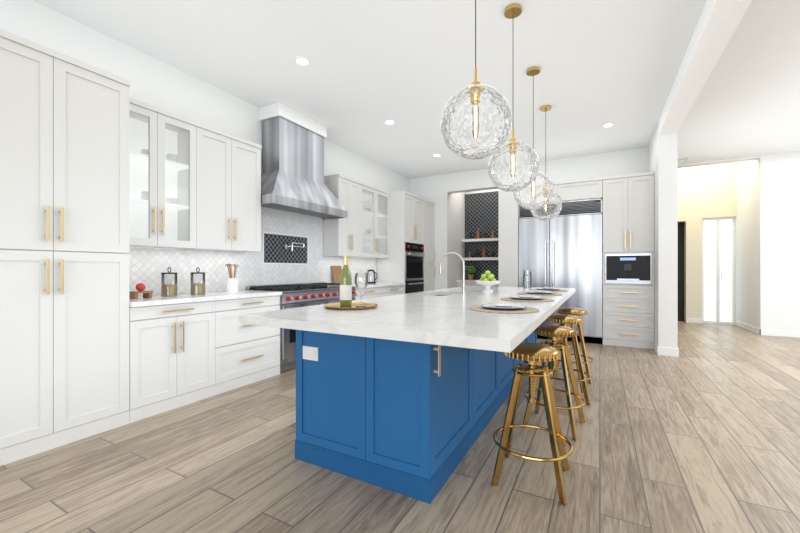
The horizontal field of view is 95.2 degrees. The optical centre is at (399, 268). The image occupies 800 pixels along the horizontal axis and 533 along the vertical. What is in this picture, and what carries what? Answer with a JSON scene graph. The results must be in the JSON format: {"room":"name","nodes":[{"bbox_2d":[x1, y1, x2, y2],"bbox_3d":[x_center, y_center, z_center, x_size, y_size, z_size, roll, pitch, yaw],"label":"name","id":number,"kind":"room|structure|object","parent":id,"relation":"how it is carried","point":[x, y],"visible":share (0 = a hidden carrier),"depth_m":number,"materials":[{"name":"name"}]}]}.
{"room":"kitchen","nodes":[
{"label":"kitchen","id":0,"kind":"room"},
{"bbox_2d":[0,0,409,295],"bbox_3d":[-3.233,-0.420,2.026,0.222,3.180,14.450,0,0,29],"label":"wall","id":1,"kind":"structure","parent":0,"point":[155,82],"depth_m":3.94,"materials":[{"name":"white paint"}]},
{"bbox_2d":[284,242,304,250],"bbox_3d":[-1.428,-0.299,4.977,0.109,0.119,0.300,0,0,29],"label":"pot filler","id":2,"kind":"object","parent":1,"relation":"attached to","point":[286,246],"visible":1,"depth_m":4.89,"materials":[{"name":"silver metal"}]},
{"bbox_2d":[259,102,347,219],"bbox_3d":[-1.312,-1.379,4.848,0.478,1.258,1.400,0,0,29],"label":"range hood","id":3,"kind":"object","parent":1,"relation":"attached to","point":[292,177],"visible":1,"depth_m":4.59,"materials":[{"name":"silver metal"}]},
{"bbox_2d":[0,321,799,532],"bbox_3d":[3.429,1.230,0.973,12.920,0.120,19.000,0,0,29],"label":"floor","id":4,"kind":"structure","parent":0,"point":[700,433],"depth_m":2.14,"materials":[{"name":"brown wood"}]},
{"bbox_2d":[0,29,434,465],"bbox_3d":[-1.243,-0.125,4.811,0.634,2.590,7.246,0,0,29],"label":"kitchen cabinets","id":5,"kind":"object","parent":4,"relation":"on","point":[101,171],"visible":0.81,"depth_m":2.69,"materials":[{"name":"painted wood"},{"name":"glass"},{"name":"brass"}]},
{"bbox_2d":[129,283,152,298],"bbox_3d":[-2.203,0.184,3.098,0.120,0.130,0.140,0,0,29],"label":"wooden stand","id":6,"kind":"object","parent":5,"relation":"on","point":[140,287],"visible":1,"depth_m":3.07,"materials":[{"name":"brown wood"}]},
{"bbox_2d":[161,267,177,296],"bbox_3d":[-2.126,0.116,3.364,0.131,0.266,0.131,0,0,29],"label":"canister","id":7,"kind":"object","parent":5,"relation":"on","point":[168,289],"visible":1,"depth_m":3.33,"materials":[{"name":"clear glass"}]},
{"bbox_2d":[190,267,204,294],"bbox_3d":[-1.983,0.116,3.583,0.131,0.266,0.131,0,0,29],"label":"canister","id":8,"kind":"object","parent":5,"relation":"on","point":[197,288],"visible":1,"depth_m":3.55,"materials":[{"name":"clear glass"}]},
{"bbox_2d":[226,264,238,291],"bbox_3d":[-1.831,0.094,3.996,0.131,0.309,0.131,0,0,29],"label":"utensil crock","id":9,"kind":"object","parent":5,"relation":"on","point":[232,284],"visible":1,"depth_m":3.96,"materials":[{"name":"white ceramic"}]},
{"bbox_2d":[331,266,341,282],"bbox_3d":[-0.993,0.097,5.811,0.080,0.296,0.240,0,0,29],"label":"cutting board","id":10,"kind":"object","parent":5,"relation":"on","point":[336,271],"visible":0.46,"depth_m":5.77,"materials":[{"name":"brown wood"}]},
{"bbox_2d":[367,269,377,283],"bbox_3d":[-0.478,0.127,6.281,0.218,0.245,0.170,0,0,29],"label":"glass kettle","id":11,"kind":"object","parent":5,"relation":"on","point":[374,279],"visible":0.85,"depth_m":6.25,"materials":[{"name":"clear glass"}]},
{"bbox_2d":[405,242,424,293],"bbox_3d":[0.068,-0.020,7.128,0.632,0.936,0.776,0,0,29],"label":"wall oven","id":12,"kind":"object","parent":5,"relation":"in","point":[414,267],"visible":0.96,"depth_m":6.98,"materials":[{"name":"black glass"}]},
{"bbox_2d":[246,282,356,372],"bbox_3d":[-1.205,0.685,4.787,0.669,0.970,1.372,0,0,29],"label":"range","id":13,"kind":"object","parent":4,"relation":"on","point":[296,295],"visible":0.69,"depth_m":4.29,"materials":[{"name":"silver metal"}]},
{"bbox_2d":[295,330,536,503],"bbox_3d":[0.599,0.732,3.588,0.978,0.875,3.538,0,0,29],"label":"kitchen island","id":14,"kind":"object","parent":4,"relation":"on","point":[406,394],"depth_m":2.05,"materials":[{"name":"blue wood"}]},
{"bbox_2d":[238,286,573,353],"bbox_3d":[0.705,0.272,3.368,1.443,0.045,3.955,0,0,29],"label":"island countertop","id":15,"kind":"structure","parent":14,"relation":"on","point":[433,317],"depth_m":1.87,"materials":[{"name":"white stone"}]},
{"bbox_2d":[324,302,377,309],"bbox_3d":[-0.319,0.240,2.375,0.357,0.015,0.357,0,0,29],"label":"tray","id":16,"kind":"object","parent":15,"relation":"on","point":[338,306],"visible":0.83,"depth_m":2.36,"materials":[{"name":"brown"}]},
{"bbox_2d":[340,256,351,304],"bbox_3d":[-0.365,0.078,2.457,0.081,0.326,0.081,0,0,29],"label":"wine bottle","id":17,"kind":"object","parent":16,"relation":"on","point":[345,287],"visible":1,"depth_m":2.42,"materials":[{"name":"green glass"}]},
{"bbox_2d":[355,273,367,306],"bbox_3d":[-0.252,0.134,2.372,0.088,0.215,0.088,0,0,29],"label":"wine glass","id":18,"kind":"object","parent":16,"relation":"on","point":[364,283],"visible":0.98,"depth_m":2.39,"materials":[{"name":"clear glass"}]},
{"bbox_2d":[439,252,465,293],"bbox_3d":[0.541,0.038,3.715,0.290,0.421,0.089,0,0,29],"label":"gooseneck faucet","id":19,"kind":"object","parent":15,"relation":"on","point":[463,284],"visible":1,"depth_m":3.64,"materials":[{"name":"silver metal"}]},
{"bbox_2d":[475,280,499,291],"bbox_3d":[0.980,0.190,4.081,0.284,0.118,0.284,0,0,29],"label":"fruit bowl","id":20,"kind":"object","parent":15,"relation":"on","point":[487,284],"visible":0.94,"depth_m":4.01,"materials":[{"name":"white ceramic"}]},
{"bbox_2d":[479,270,495,280],"bbox_3d":[0.980,0.088,4.081,0.194,0.162,0.203,0,0,29],"label":"apples","id":21,"kind":"object","parent":20,"relation":"in","point":[487,276],"visible":0.85,"depth_m":4.04,"materials":[{"name":"green food"}]},
{"bbox_2d":[469,303,539,312],"bbox_3d":[0.639,0.233,2.250,0.416,0.033,0.416,0,0,29],"label":"place setting","id":22,"kind":"object","parent":15,"relation":"on","point":[503,308],"visible":1,"depth_m":2.19,"materials":[{"name":"white ceramic"}]},
{"bbox_2d":[500,295,553,301],"bbox_3d":[1.023,0.233,2.951,0.416,0.033,0.416,0,0,29],"label":"place setting","id":23,"kind":"object","parent":15,"relation":"on","point":[526,298],"visible":1,"depth_m":2.89,"materials":[{"name":"white ceramic"}]},
{"bbox_2d":[523,270,531,287],"bbox_3d":[1.704,0.129,4.882,0.110,0.240,0.110,0,0,29],"label":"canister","id":24,"kind":"object","parent":15,"relation":"on","point":[524,282],"visible":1,"depth_m":4.88,"materials":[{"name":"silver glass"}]},
{"bbox_2d":[518,290,562,295],"bbox_3d":[1.378,0.233,3.600,0.416,0.033,0.416,0,0,29],"label":"place setting","id":25,"kind":"object","parent":15,"relation":"on","point":[540,292],"visible":1,"depth_m":3.52,"materials":[{"name":"white ceramic"}]},
{"bbox_2d":[530,287,567,291],"bbox_3d":[1.714,0.233,4.214,0.416,0.033,0.416,0,0,29],"label":"place setting","id":26,"kind":"object","parent":15,"relation":"on","point":[551,289],"visible":0.94,"depth_m":4.12,"materials":[{"name":"white ceramic"}]},
{"bbox_2d":[457,283,482,286],"bbox_3d":[1.704,0.731,8.298,0.672,0.878,0.578,0,0,29],"label":"base cabinet","id":27,"kind":"object","parent":4,"relation":"on","point":[470,283],"depth_m":8.06,"materials":[{"name":"white"}]},
{"bbox_2d":[456,279,498,282],"bbox_3d":[2.203,0.270,8.008,1.826,0.040,0.608,0,0,29],"label":"countertop","id":28,"kind":"structure","parent":27,"relation":"on","point":[461,281],"depth_m":8.06,"materials":[{"name":"white stone"}]},
{"bbox_2d":[465,266,475,279],"bbox_3d":[1.625,0.088,8.386,0.255,0.322,0.204,0,0,29],"label":"potted plant","id":29,"kind":"object","parent":28,"relation":"on","point":[470,269],"depth_m":8.34,"materials":[{"name":"green plant"}]},
{"bbox_2d":[491,342,572,504],"bbox_3d":[0.739,0.799,2.047,0.423,0.751,0.423,0,0,29],"label":"stool","id":30,"kind":"object","parent":4,"relation":"on","point":[533,355],"visible":0.98,"depth_m":1.99,"materials":[{"name":"gold metal"}]},
{"bbox_2d":[522,325,585,440],"bbox_3d":[1.153,0.799,2.732,0.423,0.751,0.423,0,0,29],"label":"stool","id":31,"kind":"object","parent":4,"relation":"on","point":[553,333],"visible":0.75,"depth_m":2.69,"materials":[{"name":"gold metal"}]},
{"bbox_2d":[518,198,601,343],"bbox_3d":[2.739,0.037,6.241,1.260,2.265,0.841,0,0,29],"label":"built-in refrigerator","id":32,"kind":"object","parent":4,"relation":"on","point":[563,249],"visible":0.69,"depth_m":5.86,"materials":[{"name":"silver metal"}]},
{"bbox_2d":[547,315,590,404],"bbox_3d":[1.517,0.799,3.354,0.424,0.751,0.424,0,0,29],"label":"stool","id":33,"kind":"object","parent":4,"relation":"on","point":[565,320],"visible":0.58,"depth_m":3.24,"materials":[{"name":"gold metal"}]},
{"bbox_2d":[553,308,593,383],"bbox_3d":[1.861,0.799,3.952,0.423,0.751,0.423,0,0,29],"label":"stool","id":34,"kind":"object","parent":4,"relation":"on","point":[572,311],"visible":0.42,"depth_m":3.84,"materials":[{"name":"gold metal"}]},
{"bbox_2d":[499,172,653,348],"bbox_3d":[2.902,-0.125,6.199,2.257,2.590,0.834,0,0,29],"label":"tall cabinet","id":35,"kind":"object","parent":4,"relation":"on","point":[627,228],"visible":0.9,"depth_m":5.55,"materials":[{"name":"white wood"}]},
{"bbox_2d":[605,253,651,283],"bbox_3d":[3.594,-0.005,5.796,0.591,0.450,0.780,0,0,29],"label":"coffee maker","id":36,"kind":"object","parent":35,"relation":"in","point":[628,268],"visible":0.96,"depth_m":5.46,"materials":[{"name":"black glass"}]},
{"bbox_2d":[33,0,799,178],"bbox_3d":[3.429,-2.355,0.973,12.920,0.750,19.000,0,0,29],"label":"ceiling","id":37,"kind":"structure","parent":0,"point":[407,66],"depth_m":3.62,"materials":[{"name":"white paint"}]},
{"bbox_2d":[293,56,310,66],"bbox_3d":[-0.943,-2.006,3.526,0.170,0.007,0.170,0,0,29],"label":"recessed light","id":38,"kind":"object","parent":37,"relation":"in","point":[303,61],"visible":1,"depth_m":3.52,"materials":[{"name":"white"}]},
{"bbox_2d":[383,120,395,124],"bbox_3d":[-0.141,-2.006,4.991,0.170,0.007,0.170,0,0,29],"label":"recessed light","id":39,"kind":"object","parent":37,"relation":"in","point":[389,122],"visible":0.94,"depth_m":5.00,"materials":[{"name":"white"}]},
{"bbox_2d":[440,0,511,159],"bbox_3d":[0.409,-1.304,1.976,0.380,1.409,0.380,0,0,29],"label":"globe pendant light","id":40,"kind":"object","parent":37,"relation":"hanging from","point":[475,90],"visible":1,"depth_m":2.02,"materials":[{"name":"clear glass"}]},
{"bbox_2d":[488,4,538,191],"bbox_3d":[0.875,-1.304,2.827,0.380,1.409,0.380,0,0,29],"label":"globe pendant light","id":41,"kind":"object","parent":37,"relation":"hanging from","point":[511,11],"visible":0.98,"depth_m":2.86,"materials":[{"name":"clear glass"}]},
{"bbox_2d":[514,67,553,209],"bbox_3d":[1.346,-1.304,3.687,0.380,1.409,0.380,0,0,29],"label":"globe pendant light","id":42,"kind":"object","parent":37,"relation":"hanging from","point":[533,71],"visible":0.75,"depth_m":3.71,"materials":[{"name":"clear glass"}]},
{"bbox_2d":[530,105,561,220],"bbox_3d":[1.812,-1.304,4.537,0.380,1.409,0.380,0,0,29],"label":"globe pendant light","id":43,"kind":"object","parent":37,"relation":"hanging from","point":[545,108],"visible":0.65,"depth_m":4.55,"materials":[{"name":"clear glass"}]},
{"bbox_2d":[601,123,614,127],"bbox_3d":[2.902,-2.006,5.092,0.170,0.007,0.170,0,0,29],"label":"recessed light","id":44,"kind":"object","parent":37,"relation":"in","point":[606,125],"visible":1,"depth_m":5.10,"materials":[{"name":"white"}]},
{"bbox_2d":[678,158,687,164],"bbox_3d":[5.135,-2.001,6.880,0.400,0.017,0.400,0,0,29],"label":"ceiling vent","id":45,"kind":"object","parent":37,"relation":"in","point":[682,161],"visible":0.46,"depth_m":6.76,"materials":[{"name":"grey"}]},
{"bbox_2d":[658,0,751,134],"bbox_3d":[0.478,-1.920,-0.803,0.210,0.180,13.051,0,0,29],"label":"beam","id":46,"kind":"structure","parent":37,"relation":"attached to","point":[717,23],"depth_m":3.17,"materials":[{"name":"white paint"}]},
{"bbox_2d":[451,192,464,287],"bbox_3d":[1.231,-0.420,8.350,0.200,3.180,0.930,0,0,29],"label":"wall","id":47,"kind":"structure","parent":0,"point":[457,199],"depth_m":8.27,"materials":[{"name":"white paint"}]},
{"bbox_2d":[465,189,498,279],"bbox_3d":[3.149,-0.420,7.959,3.940,3.180,0.212,0,0,29],"label":"wall","id":48,"kind":"structure","parent":0,"point":[473,211],"depth_m":8.51,"materials":[{"name":"black tile"}]},
{"bbox_2d":[462,238,498,260],"bbox_3d":[2.296,-0.445,8.156,1.806,0.490,0.258,0,0,29],"label":"floating shelves","id":49,"kind":"object","parent":48,"relation":"attached to","point":[481,240],"visible":0.29,"depth_m":8.28,"materials":[{"name":"white wood"}]},
{"bbox_2d":[468,228,498,257],"bbox_3d":[1.939,-0.601,8.353,0.774,0.679,0.064,0,0,29],"label":"bottles","id":50,"kind":"object","parent":49,"relation":"on","point":[476,252],"visible":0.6,"depth_m":8.35,"materials":[{"name":"brown glass"}]},
{"bbox_2d":[410,147,647,289],"bbox_3d":[2.203,-0.420,7.168,4.420,3.180,0.209,0,0,29],"label":"wall","id":51,"kind":"structure","parent":0,"point":[438,190],"depth_m":7.34,"materials":[{"name":"white paint"}]},
{"bbox_2d":[648,124,678,356],"bbox_3d":[3.945,-0.420,5.529,0.234,3.180,1.412,0,0,29],"label":"column","id":52,"kind":"structure","parent":0,"point":[663,157],"depth_m":4.93,"materials":[{"name":"white paint"}]},
{"bbox_2d":[678,163,733,322],"bbox_3d":[6.367,-0.705,8.079,1.990,3.750,0.212,0,0,29],"label":"wall","id":53,"kind":"structure","parent":0,"point":[707,191],"depth_m":7.94,"materials":[{"name":"beige paint"}]},
{"bbox_2d":[702,217,735,324],"bbox_3d":[6.805,0.035,7.817,0.570,2.270,0.090,0,0,29],"label":"sliding door","id":54,"kind":"structure","parent":53,"relation":"in","point":[719,270],"depth_m":7.80,"materials":[{"name":"white glass"}]},
{"bbox_2d":[734,161,753,331],"bbox_3d":[6.839,-0.705,7.090,0.212,3.750,1.050,0,0,29],"label":"wall","id":55,"kind":"structure","parent":0,"point":[744,178],"depth_m":7.19,"materials":[{"name":"beige paint"}]},
{"bbox_2d":[754,151,799,337],"bbox_3d":[9.285,-0.705,4.999,6.512,3.750,0.212,0,0,29],"label":"wall","id":56,"kind":"structure","parent":0,"point":[759,199],"depth_m":6.37,"materials":[{"name":"beige paint"}]}
]}

